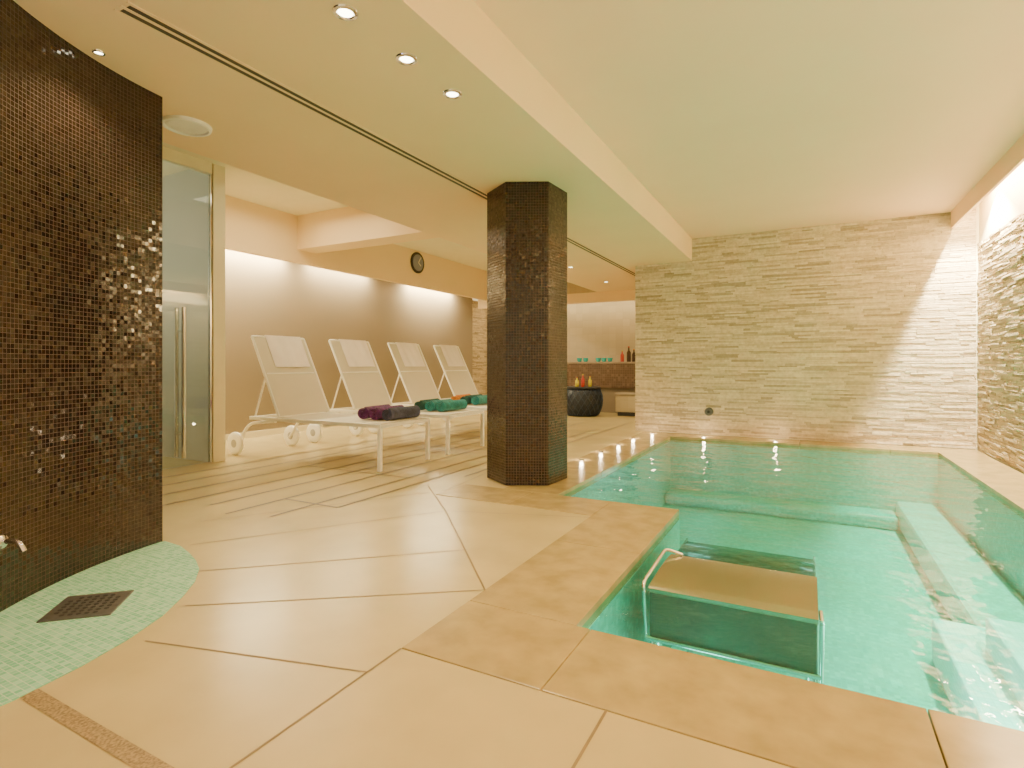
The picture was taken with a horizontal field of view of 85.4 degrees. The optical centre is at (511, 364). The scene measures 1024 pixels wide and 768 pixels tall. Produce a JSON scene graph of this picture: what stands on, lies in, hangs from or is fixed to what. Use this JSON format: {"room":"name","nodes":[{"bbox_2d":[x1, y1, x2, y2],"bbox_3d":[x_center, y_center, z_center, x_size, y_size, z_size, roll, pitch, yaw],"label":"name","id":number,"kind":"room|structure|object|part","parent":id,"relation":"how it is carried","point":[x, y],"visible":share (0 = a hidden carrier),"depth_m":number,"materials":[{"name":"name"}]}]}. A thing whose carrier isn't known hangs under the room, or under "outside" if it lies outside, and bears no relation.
{"room":"indoor pool spa","nodes":[
{"label":"indoor pool spa","id":0,"kind":"room"},
{"bbox_2d":[0,0,161,611],"bbox_3d":[-3.171,-0.270,2.501,3.050,2.640,2.430,0,0,28],"label":"wall","id":1,"kind":"structure","parent":0,"point":[81,141],"depth_m":2.78,"materials":[{"name":"brown tile"}]},
{"bbox_2d":[0,535,26,552],"bbox_3d":[-2.081,0.746,2.313,0.130,0.069,0.056,0,0,8],"label":"tap","id":2,"kind":"object","parent":1,"relation":"attached to","point":[4,540],"visible":1,"depth_m":2.31,"materials":[{"name":"silver metal"}]},
{"bbox_2d":[20,689,173,767],"bbox_3d":[-1.296,1.048,1.640,1.170,0.001,0.057,0,0,28],"label":"floor strip","id":3,"kind":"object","parent":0,"point":[134,756],"depth_m":1.58,"materials":[{"name":"beige stone"}]},
{"bbox_2d":[162,169,207,461],"bbox_3d":[-3.881,-0.560,6.323,1.400,3.220,0.015,0,0,28],"label":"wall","id":4,"kind":"structure","parent":0,"point":[184,193],"depth_m":6.18,"materials":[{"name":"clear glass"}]},
{"bbox_2d":[162,159,209,468],"bbox_3d":[-3.453,-0.505,5.601,0.169,3.090,0.835,0,0,28],"label":"door","id":5,"kind":"structure","parent":4,"relation":"in","point":[183,309],"depth_m":5.70,"materials":[{"name":"clear glass"}]},
{"bbox_3d":[-3.442,0.180,5.711,0.085,1.540,0.043,0,0,28],"label":"handle","id":6,"kind":"part","parent":5,"relation":"part of","materials":[{"name":"silver metal"}]},
{"bbox_3d":[-3.367,0.180,5.672,0.084,1.540,0.043,0,0,28],"label":"handle","id":7,"kind":"part","parent":5,"relation":"part of","materials":[{"name":"silver metal"}]},
{"bbox_2d":[162,146,211,174],"bbox_3d":[-4.179,-2.110,4.234,0.080,0.120,3.940,0,0,28],"label":"trim","id":8,"kind":"structure","parent":4,"relation":"attached to","point":[169,155],"depth_m":5.72,"materials":[{"name":"white paint"}]},
{"bbox_2d":[208,174,210,462],"bbox_3d":[-3.252,-0.500,5.973,0.040,3.100,0.010,0,0,28],"label":"trim","id":9,"kind":"structure","parent":4,"relation":"attached to","point":[209,223],"depth_m":5.97,"materials":[{"name":"silver metal"}]},
{"bbox_2d":[211,164,224,461],"bbox_3d":[-3.823,-0.560,6.379,1.450,3.220,0.140,0,0,28],"label":"door frame","id":10,"kind":"structure","parent":4,"relation":"attached to","point":[218,172],"depth_m":6.02,"materials":[{"name":"white paint"}]},
{"bbox_2d":[162,142,486,270],"bbox_3d":[-2.571,-2.285,7.037,3.040,0.230,14.400,0,0,28],"label":"ceiling","id":11,"kind":"structure","parent":0,"point":[239,183],"depth_m":7.32,"materials":[{"name":"white paint"}]},
{"bbox_2d":[297,206,438,253],"bbox_3d":[-1.940,-1.925,7.636,2.490,0.490,0.350,0,0,28],"label":"trim","id":12,"kind":"structure","parent":11,"relation":"attached to","point":[345,228],"depth_m":7.64,"materials":[{"name":"paint"}]},
{"bbox_2d":[225,249,471,433],"bbox_3d":[-2.796,-0.600,10.059,0.200,3.500,7.480,0,0,28],"label":"wall","id":13,"kind":"structure","parent":0,"point":[264,295],"depth_m":9.18,"materials":[{"name":"beige paint"}]},
{"bbox_2d":[225,424,337,440],"bbox_3d":[-2.682,1.005,10.043,0.015,0.090,7.400,0,0,28],"label":"baseboard","id":14,"kind":"structure","parent":13,"relation":"attached to","point":[252,434],"depth_m":8.26,"materials":[{"name":"white paint"}]},
{"bbox_2d":[225,195,486,300],"bbox_3d":[-2.022,-1.830,10.202,0.070,0.680,8.300,0,0,28],"label":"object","id":15,"kind":"structure","parent":13,"relation":"attached to","point":[250,228],"depth_m":8.87,"materials":[{"name":"paint"}]},
{"bbox_2d":[410,252,423,272],"bbox_3d":[-1.784,-1.940,10.528,0.043,0.400,0.400,0,0,28],"label":"wall clock","id":16,"kind":"object","parent":15,"relation":"attached to","point":[417,261],"visible":1,"depth_m":10.50,"materials":[{"name":"black plastic"}]},
{"bbox_2d":[13,0,691,291],"bbox_3d":[-0.127,-1.970,5.734,2.500,0.760,14.400,0,0,28],"label":"ceiling","id":17,"kind":"structure","parent":0,"point":[508,123],"depth_m":3.54,"materials":[{"name":"paint"}]},
{"bbox_2d":[92,49,105,55],"bbox_3d":[-2.100,-1.586,2.820,0.058,0.008,0.058,0,0,28],"label":"recessed light","id":18,"kind":"object","parent":17,"relation":"in","point":[98,52],"visible":1,"depth_m":2.82,"materials":[{"name":"silver metal"}]},
{"bbox_2d":[162,115,212,136],"bbox_3d":[-2.154,-1.579,3.676,0.300,0.022,0.300,0,0,28],"label":"ceiling speaker","id":19,"kind":"object","parent":17,"relation":"attached to","point":[179,124],"visible":0.98,"depth_m":3.65},
{"bbox_2d":[164,120,207,133],"bbox_3d":[-2.154,-1.578,3.676,0.254,0.008,0.254,0,0,28],"label":"grille","id":20,"kind":"object","parent":19,"relation":"attached to","point":[176,126],"depth_m":3.66,"materials":[{"name":"white metal"}]},
{"bbox_2d":[332,4,358,20],"bbox_3d":[-0.751,-1.586,2.502,0.116,0.008,0.116,0,0,28],"label":"recessed light","id":21,"kind":"object","parent":17,"relation":"in","point":[344,12],"visible":1,"depth_m":2.50,"materials":[{"name":"silver metal"}]},
{"bbox_2d":[113,1,634,276],"bbox_3d":[0.658,-1.587,6.930,0.120,0.006,10.150,0,0,28],"label":"ceiling vent","id":22,"kind":"object","parent":17,"relation":"in","point":[133,12],"visible":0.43,"depth_m":3.24,"materials":[{"name":"metal"}]},
{"bbox_2d":[395,53,417,65],"bbox_3d":[-0.548,-1.586,2.883,0.116,0.008,0.116,0,0,28],"label":"recessed light","id":23,"kind":"object","parent":17,"relation":"in","point":[407,59],"visible":1,"depth_m":2.88,"materials":[{"name":"silver metal"}]},
{"bbox_2d":[442,89,461,98],"bbox_3d":[-0.350,-1.586,3.254,0.116,0.008,0.116,0,0,28],"label":"recessed light","id":24,"kind":"object","parent":17,"relation":"in","point":[449,93],"visible":1,"depth_m":3.25,"materials":[{"name":"silver metal"}]},
{"bbox_2d":[145,418,622,767],"bbox_3d":[-0.524,1.049,5.393,7.800,0.001,13.024,0,0,28],"label":"grout lines","id":25,"kind":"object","parent":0,"point":[373,667],"depth_m":2.07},
{"bbox_2d":[0,411,790,767],"bbox_3d":[0.032,1.108,5.649,8.940,0.124,14.400,0,0,28],"label":"floor","id":26,"kind":"structure","parent":0,"point":[186,707],"depth_m":2.19,"materials":[{"name":"tile"}]},
{"bbox_2d":[36,590,133,622],"bbox_3d":[-1.838,1.043,2.408,0.260,0.007,0.260,0,0,-16],"label":"floor drain","id":27,"kind":"object","parent":26,"relation":"on","point":[98,604],"visible":1,"depth_m":2.39,"materials":[{"name":"metal"}]},
{"bbox_2d":[227,335,429,471],"bbox_3d":[-2.130,0.353,6.349,2.335,1.395,0.856,0,0,28],"label":"sun lounger","id":28,"kind":"object","parent":26,"relation":"on","point":[297,395],"visible":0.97,"depth_m":6.41,"materials":[{"name":"white fabric"},{"name":"white painted metal"},{"name":"white plastic"}]},
{"bbox_3d":[-2.934,0.777,6.359,0.665,0.328,0.036,0,0,28],"label":"leg","id":29,"kind":"part","parent":28,"relation":"part of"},
{"bbox_2d":[264,335,309,366],"bbox_3d":[-2.715,-0.165,6.723,0.225,0.376,0.510,0,0,28],"label":"cushion","id":30,"kind":"object","parent":28,"relation":"on","point":[285,352],"visible":1,"depth_m":6.70,"materials":[{"name":"white fabric"}]},
{"bbox_3d":[-2.623,0.116,6.612,0.478,0.921,0.770,0,0,28],"label":"backrest","id":31,"kind":"part","parent":28,"relation":"part of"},
{"bbox_3d":[-2.586,0.777,7.011,0.665,0.328,0.036,0,0,28],"label":"leg","id":32,"kind":"part","parent":28,"relation":"part of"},
{"bbox_3d":[-1.961,0.618,6.259,1.950,0.065,0.810,0,0,28],"label":"frame","id":33,"kind":"part","parent":28,"relation":"part of","materials":[{"name":"white metal"}]},
{"bbox_3d":[-1.766,0.587,6.155,1.490,0.022,0.750,0,0,28],"label":"seat","id":34,"kind":"part","parent":28,"relation":"part of","materials":[{"name":"fabric"}]},
{"bbox_2d":[358,404,389,418],"bbox_3d":[-1.515,0.514,6.158,0.152,0.132,0.460,0,0,21],"label":"rolled towel","id":35,"kind":"object","parent":28,"relation":"on","point":[363,413],"visible":0.35,"depth_m":5.96,"materials":[{"name":"purple fabric"}]},
{"bbox_3d":[-1.301,0.838,5.465,0.040,0.425,0.036,0,0,28],"label":"leg","id":36,"kind":"part","parent":28,"relation":"part of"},
{"bbox_2d":[369,405,403,419],"bbox_3d":[-1.357,0.514,6.073,0.152,0.132,0.460,0,0,25],"label":"rolled towel","id":37,"kind":"object","parent":28,"relation":"on","point":[375,414],"visible":0.38,"depth_m":5.88,"materials":[{"name":"purple fabric"}]},
{"bbox_2d":[382,405,419,420],"bbox_3d":[-1.189,0.514,5.983,0.152,0.132,0.460,0,0,31],"label":"rolled towel","id":38,"kind":"object","parent":28,"relation":"on","point":[394,413],"visible":1,"depth_m":5.90,"materials":[{"name":"fabric"}]},
{"bbox_3d":[-0.934,0.838,6.154,0.040,0.425,0.036,0,0,28],"label":"leg","id":39,"kind":"part","parent":28,"relation":"part of","materials":[{"name":"white metal"}]},
{"bbox_2d":[306,339,483,454],"bbox_3d":[-1.580,0.353,7.382,2.335,1.395,0.856,0,0,28],"label":"sun lounger","id":40,"kind":"object","parent":26,"relation":"on","point":[365,386],"visible":0.73,"depth_m":7.46,"materials":[{"name":"fabric"}]},
{"bbox_2d":[338,339,374,366],"bbox_3d":[-2.165,-0.165,7.756,0.225,0.376,0.510,0,0,28],"label":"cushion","id":41,"kind":"object","parent":40,"relation":"on","point":[356,352],"visible":1,"depth_m":7.73,"materials":[{"name":"white fabric"}]},
{"bbox_3d":[-2.073,0.116,7.644,0.478,0.921,0.770,0,0,28],"label":"backrest","id":42,"kind":"part","parent":40,"relation":"part of","materials":[{"name":"white fabric"}]},
{"bbox_3d":[-1.410,0.618,7.291,1.950,0.065,0.810,0,0,28],"label":"frame","id":43,"kind":"part","parent":40,"relation":"part of","materials":[{"name":"white metal"}]},
{"bbox_3d":[-1.216,0.587,7.188,1.490,0.022,0.750,0,0,28],"label":"seat","id":44,"kind":"part","parent":40,"relation":"part of","materials":[{"name":"fabric"}]},
{"bbox_2d":[414,398,439,409],"bbox_3d":[-1.101,0.514,7.274,0.152,0.132,0.460,0,0,22],"label":"rolled towel","id":45,"kind":"object","parent":40,"relation":"on","point":[421,403],"visible":0.34,"depth_m":7.07,"materials":[{"name":"green fabric"}]},
{"bbox_2d":[425,399,451,410],"bbox_3d":[-0.934,0.514,7.184,0.152,0.132,0.460,0,0,28],"label":"rolled towel","id":46,"kind":"object","parent":40,"relation":"on","point":[429,406],"visible":0.4,"depth_m":6.99,"materials":[{"name":"green fabric"}]},
{"bbox_3d":[-0.751,0.838,6.498,0.040,0.425,0.036,0,0,28],"label":"leg","id":47,"kind":"part","parent":40,"relation":"part of","materials":[{"name":"white metal"}]},
{"bbox_2d":[436,399,466,411],"bbox_3d":[-0.766,0.514,7.095,0.152,0.132,0.460,0,0,34],"label":"rolled towel","id":48,"kind":"object","parent":40,"relation":"on","point":[449,405],"visible":1,"depth_m":7.01,"materials":[{"name":"green fabric"}]},
{"bbox_3d":[-0.384,0.838,7.186,0.040,0.425,0.036,0,0,28],"label":"leg","id":49,"kind":"part","parent":40,"relation":"part of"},
{"bbox_2d":[368,342,486,432],"bbox_3d":[-1.025,0.353,8.423,2.335,1.395,0.856,0,0,28],"label":"sun lounger","id":50,"kind":"object","parent":26,"relation":"on","point":[418,382],"visible":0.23,"depth_m":8.54,"materials":[{"name":"fabric"}]},
{"bbox_2d":[395,342,424,366],"bbox_3d":[-1.609,-0.165,8.797,0.225,0.376,0.510,0,0,28],"label":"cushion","id":51,"kind":"object","parent":50,"relation":"on","point":[410,354],"visible":1,"depth_m":8.77,"materials":[{"name":"white fabric"}]},
{"bbox_3d":[-1.518,0.116,8.686,0.478,0.921,0.770,0,0,28],"label":"backrest","id":52,"kind":"part","parent":50,"relation":"part of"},
{"bbox_3d":[-0.855,0.618,8.332,1.950,0.065,0.810,0,0,28],"label":"frame","id":53,"kind":"part","parent":50,"relation":"part of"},
{"bbox_3d":[-0.661,0.587,8.229,1.490,0.022,0.750,0,0,28],"label":"seat","id":54,"kind":"part","parent":50,"relation":"part of","materials":[{"name":"fabric"}]},
{"bbox_2d":[451,394,470,399],"bbox_3d":[-0.766,0.514,8.456,0.152,0.132,0.460,0,0,22],"label":"rolled towel","id":55,"kind":"object","parent":50,"relation":"on","point":[457,397],"visible":0.37,"depth_m":8.26,"materials":[{"name":"orange fabric"}]},
{"bbox_2d":[460,394,481,403],"bbox_3d":[-0.599,0.514,8.366,0.152,0.132,0.460,0,0,28],"label":"rolled towel","id":56,"kind":"object","parent":50,"relation":"on","point":[467,398],"visible":0.44,"depth_m":8.19,"materials":[{"name":"green fabric"}]},
{"bbox_2d":[471,395,486,404],"bbox_3d":[-0.431,0.514,8.276,0.152,0.132,0.460,0,0,28],"label":"rolled towel","id":57,"kind":"object","parent":50,"relation":"on","point":[482,399],"visible":0.73,"depth_m":8.10,"materials":[{"name":"green fabric"}]},
{"bbox_2d":[416,345,477,425],"bbox_3d":[-0.474,0.353,9.455,2.335,1.395,0.856,0,0,28],"label":"sun lounger","id":58,"kind":"object","parent":26,"relation":"on","point":[459,379],"visible":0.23,"depth_m":9.61,"materials":[{"name":"fabric"}]},
{"bbox_2d":[440,345,464,365],"bbox_3d":[-1.059,-0.165,9.829,0.225,0.376,0.510,0,0,28],"label":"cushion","id":59,"kind":"object","parent":58,"relation":"on","point":[451,353],"visible":1,"depth_m":9.80,"materials":[{"name":"white fabric"}]},
{"bbox_3d":[-0.967,0.116,9.718,0.478,0.921,0.770,0,0,28],"label":"backrest","id":60,"kind":"part","parent":58,"relation":"part of","materials":[{"name":"white fabric"}]},
{"bbox_2d":[436,484,531,503],"bbox_3d":[-0.223,1.083,4.533,0.656,0.074,0.446,0,0,28],"label":"tile","id":61,"kind":"structure","parent":26,"relation":"on","point":[466,491],"depth_m":4.52,"materials":[{"name":"tile"}]},
{"bbox_2d":[402,601,589,690],"bbox_3d":[-0.049,1.083,2.128,0.566,0.074,0.466,0,0,28],"label":"tile","id":62,"kind":"structure","parent":26,"relation":"on","point":[526,650],"depth_m":2.08,"materials":[{"name":"tile"}]},
{"bbox_2d":[487,181,566,485],"bbox_3d":[0.139,-0.273,5.128,0.662,2.632,0.739,0,0,28],"label":"column","id":63,"kind":"structure","parent":26,"relation":"on","point":[527,221],"depth_m":4.81,"materials":[{"name":"tile"}]},
{"bbox_2d":[504,469,600,495],"bbox_3d":[0.402,1.083,5.067,0.496,0.074,1.076,0,0,28],"label":"trim","id":64,"kind":"structure","parent":26,"relation":"on","point":[576,481],"depth_m":4.86,"materials":[{"name":"stone"}]},
{"bbox_2d":[470,540,639,627],"bbox_3d":[0.261,1.083,2.773,0.506,0.074,0.956,0,0,28],"label":"trim","id":65,"kind":"structure","parent":26,"relation":"on","point":[564,582],"depth_m":2.67,"materials":[{"name":"stone"}]},
{"bbox_2d":[508,492,610,515],"bbox_3d":[0.364,1.083,4.220,0.666,0.074,0.446,0,0,28],"label":"trim","id":66,"kind":"structure","parent":26,"relation":"on","point":[576,505],"depth_m":4.19,"materials":[{"name":"stone"}]},
{"bbox_2d":[567,386,602,416],"bbox_3d":[1.467,0.750,11.571,0.858,0.600,0.858,0,0,28],"label":"table","id":67,"kind":"object","parent":26,"relation":"on","point":[586,401],"visible":0.84,"depth_m":11.23,"materials":[{"name":"black wicker"}]},
{"bbox_2d":[575,377,578,386],"bbox_3d":[1.355,0.350,11.574,0.080,0.200,0.080,0,0,28],"label":"bottle","id":68,"kind":"object","parent":67,"relation":"on","point":[576,380],"visible":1,"depth_m":11.54,"materials":[{"name":"yellow glass"}]},
{"bbox_2d":[581,374,584,386],"bbox_3d":[1.464,0.320,11.459,0.070,0.260,0.070,0,0,28],"label":"bottle","id":69,"kind":"object","parent":67,"relation":"on","point":[582,379],"visible":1,"depth_m":11.44,"materials":[{"name":"red glass"}]},
{"bbox_2d":[588,376,591,386],"bbox_3d":[1.623,0.340,11.544,0.070,0.220,0.070,0,0,28],"label":"bottle","id":70,"kind":"object","parent":67,"relation":"on","point":[589,380],"visible":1,"depth_m":11.52,"materials":[{"name":"yellow glass"}]},
{"bbox_2d":[567,453,632,478],"bbox_3d":[0.914,1.083,6.029,0.496,0.074,1.096,0,0,28],"label":"trim","id":71,"kind":"structure","parent":26,"relation":"on","point":[607,464],"depth_m":5.95,"materials":[{"name":"stone"}]},
{"bbox_2d":[567,362,634,412],"bbox_3d":[2.052,0.490,12.454,3.140,1.120,0.470,0,0,28],"label":"counter","id":72,"kind":"object","parent":26,"relation":"on","point":[612,377],"depth_m":12.24,"materials":[{"name":"tile"}]},
{"bbox_2d":[567,362,634,363],"bbox_3d":[2.052,-0.050,12.454,3.140,0.040,0.470,0,0,28],"label":"countertop","id":73,"kind":"structure","parent":72,"relation":"on","point":[567,362],"depth_m":12.24,"materials":[{"name":"beige stone"}]},
{"bbox_2d":[620,350,623,361],"bbox_3d":[2.423,-0.195,12.194,0.080,0.250,0.080,0,0,28],"label":"bottle","id":74,"kind":"object","parent":72,"relation":"on","point":[622,354],"visible":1,"depth_m":12.16,"materials":[{"name":"red glass"}]},
{"bbox_2d":[627,346,630,361],"bbox_3d":[2.556,-0.240,12.146,0.090,0.340,0.090,0,0,28],"label":"bottle","id":75,"kind":"object","parent":72,"relation":"on","point":[628,351],"visible":1,"depth_m":12.11,"materials":[{"name":"brown glass"}]},
{"bbox_2d":[632,349,634,361],"bbox_3d":[2.652,-0.210,12.072,0.080,0.280,0.080,0,0,28],"label":"bottle","id":76,"kind":"object","parent":72,"relation":"on","point":[633,353],"visible":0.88,"depth_m":12.04,"materials":[{"name":"brown glass"}]},
{"bbox_2d":[557,501,678,565],"bbox_3d":[0.738,1.083,3.669,0.506,0.074,1.066,0,0,28],"label":"trim","id":77,"kind":"structure","parent":26,"relation":"on","point":[633,528],"depth_m":3.57,"materials":[{"name":"stone"}]},
{"bbox_2d":[592,442,653,461],"bbox_3d":[1.409,1.083,6.955,0.496,0.074,0.996,0,0,28],"label":"trim","id":78,"kind":"structure","parent":26,"relation":"on","point":[637,451],"depth_m":6.87,"materials":[{"name":"stone"}]},
{"bbox_2d":[614,392,634,415],"bbox_3d":[2.605,0.815,11.474,0.880,0.470,0.440,0,0,28],"label":"bench","id":79,"kind":"object","parent":26,"relation":"on","point":[624,401],"visible":0.41,"depth_m":11.40,"materials":[{"name":"wood"}]},
{"bbox_3d":[2.605,0.605,11.474,0.880,0.050,0.440,0,0,28],"label":"seat","id":80,"kind":"part","parent":79,"relation":"part of","materials":[{"name":"beige paint"}]},
{"bbox_2d":[619,434,669,449],"bbox_3d":[1.874,1.083,7.829,0.496,0.074,0.976,0,0,28],"label":"trim","id":81,"kind":"structure","parent":26,"relation":"on","point":[655,440],"depth_m":7.79,"materials":[{"name":"stone"}]},
{"bbox_2d":[542,629,945,767],"bbox_3d":[0.679,1.083,1.740,1.076,0.074,0.466,0,0,28],"label":"trim","id":82,"kind":"structure","parent":26,"relation":"on","point":[789,721],"depth_m":1.70,"materials":[{"name":"stone"}]},
{"bbox_2d":[571,441,1023,714],"bbox_3d":[2.263,1.534,4.669,3.160,0.832,6.190,0,0,28],"label":"basin","id":83,"kind":"object","parent":26,"relation":"in","point":[878,604],"visible":0.36,"depth_m":5.59,"materials":[{"name":"liquid"}]},
{"bbox_2d":[642,538,823,683],"bbox_3d":[1.193,1.483,2.931,0.774,0.930,0.984,0,0,28],"label":"steps","id":84,"kind":"structure","parent":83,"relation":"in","point":[756,608],"depth_m":2.58,"materials":[{"name":"metal"}]},
{"bbox_3d":[0.770,1.171,2.909,0.083,0.306,0.531,0,0,36],"label":"grab rail","id":85,"kind":"part","parent":84,"relation":"part of","materials":[{"name":"silver metal"}]},
{"bbox_3d":[0.894,1.329,3.104,0.012,0.470,0.920,0,0,28],"label":"panel","id":86,"kind":"part","parent":84,"relation":"part of","materials":[{"name":"metal"}]},
{"bbox_3d":[1.096,1.075,2.736,0.720,0.040,0.520,0,0,28],"label":"seat","id":87,"kind":"part","parent":84,"relation":"part of","materials":[{"name":"stone"}]},
{"bbox_3d":[0.982,1.209,2.521,0.710,0.250,0.013,0,0,28],"label":"panel","id":88,"kind":"part","parent":84,"relation":"part of","materials":[{"name":"glass"}]},
{"bbox_3d":[1.326,1.225,3.166,0.700,0.278,0.446,0,0,28],"label":"panel","id":89,"kind":"part","parent":84,"relation":"part of","materials":[{"name":"glass"}]},
{"bbox_3d":[1.515,1.329,2.773,0.012,0.470,0.920,0,0,28],"label":"panel","id":90,"kind":"part","parent":84,"relation":"part of","materials":[{"name":"metal"}]},
{"bbox_3d":[1.321,1.200,2.368,0.020,0.269,0.099,0,0,28],"label":"grab rail","id":91,"kind":"part","parent":84,"relation":"part of","materials":[{"name":"silver metal"}]},
{"bbox_2d":[599,438,1014,520],"bbox_3d":[2.263,1.076,4.669,3.160,0.001,6.190,0,0,28],"label":"pool water","id":92,"kind":"object","parent":83,"relation":"in","point":[680,443],"visible":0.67,"depth_m":6.32,"materials":[{"name":"teal liquid"}]},
{"bbox_2d":[665,488,1023,626],"bbox_3d":[2.854,1.809,5.771,3.145,0.278,3.670,0,0,28],"label":"ledge","id":93,"kind":"object","parent":83,"relation":"on","point":[970,589],"visible":0.89,"depth_m":5.40,"materials":[{"name":"tile"}]},
{"bbox_2d":[932,618,1023,730],"bbox_3d":[2.489,1.619,2.441,0.655,0.658,2.450,0,0,28],"label":"steps","id":94,"kind":"structure","parent":83,"relation":"in","point":[980,670],"depth_m":3.01,"materials":[{"name":"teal tile"}]},
{"bbox_2d":[928,709,1023,767],"bbox_3d":[1.623,1.083,1.237,1.056,0.074,0.466,0,0,28],"label":"trim","id":95,"kind":"structure","parent":26,"relation":"on","point":[963,742],"depth_m":1.53,"materials":[{"name":"stone"}]},
{"bbox_2d":[472,300,486,394],"bbox_3d":[-0.855,-0.270,13.772,0.023,2.640,0.900,0,0,28],"label":"stone wall","id":96,"kind":"structure","parent":0,"point":[479,321],"depth_m":13.85,"materials":[{"name":"beige stone"}]},
{"bbox_2d":[478,290,634,308],"bbox_3d":[1.242,-1.480,12.467,4.660,0.220,0.070,0,0,28],"label":"trim","id":97,"kind":"structure","parent":96,"relation":"attached to","point":[624,295],"depth_m":12.10,"materials":[{"name":"paint"}]},
{"bbox_2d":[486,282,634,384],"bbox_3d":[1.685,-0.550,13.041,5.300,3.400,0.200,0,0,28],"label":"wall","id":98,"kind":"structure","parent":0,"point":[600,329],"depth_m":12.77,"materials":[{"name":"paint"}]},
{"bbox_2d":[473,0,1023,238],"bbox_3d":[1.568,-2.138,2.898,3.160,0.425,10.990,0,0,28],"label":"ceiling","id":99,"kind":"structure","parent":0,"point":[735,116],"depth_m":3.96,"materials":[{"name":"paint"}]},
{"bbox_2d":[635,204,978,450],"bbox_3d":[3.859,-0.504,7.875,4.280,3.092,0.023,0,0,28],"label":"stone wall","id":100,"kind":"structure","parent":0,"point":[862,331],"depth_m":7.66,"materials":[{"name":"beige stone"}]},
{"bbox_2d":[639,431,716,443],"bbox_3d":[2.469,1.083,8.328,1.076,0.074,0.456,0,0,28],"label":"trim","id":101,"kind":"structure","parent":100,"relation":"attached to","point":[698,438],"depth_m":8.12,"materials":[{"name":"stone"}]},
{"bbox_2d":[704,408,712,415],"bbox_3d":[2.944,0.700,8.304,0.124,0.124,0.085,0,0,28],"label":"water jet","id":102,"kind":"object","parent":100,"relation":"attached to","point":[708,411],"visible":1,"depth_m":8.28,"materials":[{"name":"metal"}]},
{"bbox_2d":[712,435,799,448],"bbox_3d":[3.431,1.083,7.815,1.096,0.074,0.456,0,0,28],"label":"trim","id":103,"kind":"structure","parent":100,"relation":"attached to","point":[725,440],"depth_m":7.69,"materials":[{"name":"stone"}]},
{"bbox_2d":[800,440,889,454],"bbox_3d":[4.357,1.083,7.321,0.996,0.074,0.456,0,0,28],"label":"trim","id":104,"kind":"structure","parent":100,"relation":"attached to","point":[857,447],"depth_m":7.21,"materials":[{"name":"stone"}]},
{"bbox_2d":[886,445,985,457],"bbox_3d":[5.213,1.083,6.864,0.936,0.074,0.456,0,0,28],"label":"trim","id":105,"kind":"structure","parent":100,"relation":"attached to","point":[893,448],"depth_m":6.79,"materials":[{"name":"stone"}]},
{"bbox_2d":[951,134,1023,227],"bbox_3d":[2.951,-1.935,2.138,0.027,0.430,10.950,0,0,28],"label":"trim","id":106,"kind":"structure","parent":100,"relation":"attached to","point":[1013,158],"depth_m":5.43,"materials":[{"name":"paint"}]},
{"bbox_2d":[979,162,1023,473],"bbox_3d":[3.291,-0.550,1.974,0.210,3.400,10.980,0,0,28],"label":"wall","id":107,"kind":"structure","parent":0,"point":[1005,202],"depth_m":6.04,"materials":[{"name":"white paint"}]},
{"bbox_2d":[977,211,1023,471],"bbox_3d":[3.182,-0.229,2.026,0.023,2.542,10.970,0,0,28],"label":"stone wall","id":108,"kind":"structure","parent":107,"relation":"attached to","point":[1000,431],"depth_m":5.99,"materials":[{"name":"beige stone"}]},
{"bbox_2d":[939,452,1016,472],"bbox_3d":[5.058,1.083,6.074,0.446,0.074,1.076,0,0,28],"label":"trim","id":109,"kind":"structure","parent":108,"relation":"attached to","point":[954,460],"depth_m":6.02,"materials":[{"name":"stone"}]},
{"bbox_2d":[960,467,1023,495],"bbox_3d":[4.545,1.083,5.112,0.446,0.074,1.096,0,0,28],"label":"trim","id":110,"kind":"structure","parent":108,"relation":"attached to","point":[985,479],"depth_m":5.16,"materials":[{"name":"stone"}]},
{"bbox_2d":[992,488,1023,518],"bbox_3d":[4.028,1.083,4.142,0.446,0.074,1.096,0,0,28],"label":"trim","id":111,"kind":"structure","parent":108,"relation":"attached to","point":[1012,499],"depth_m":4.41,"materials":[{"name":"stone"}]}
]}

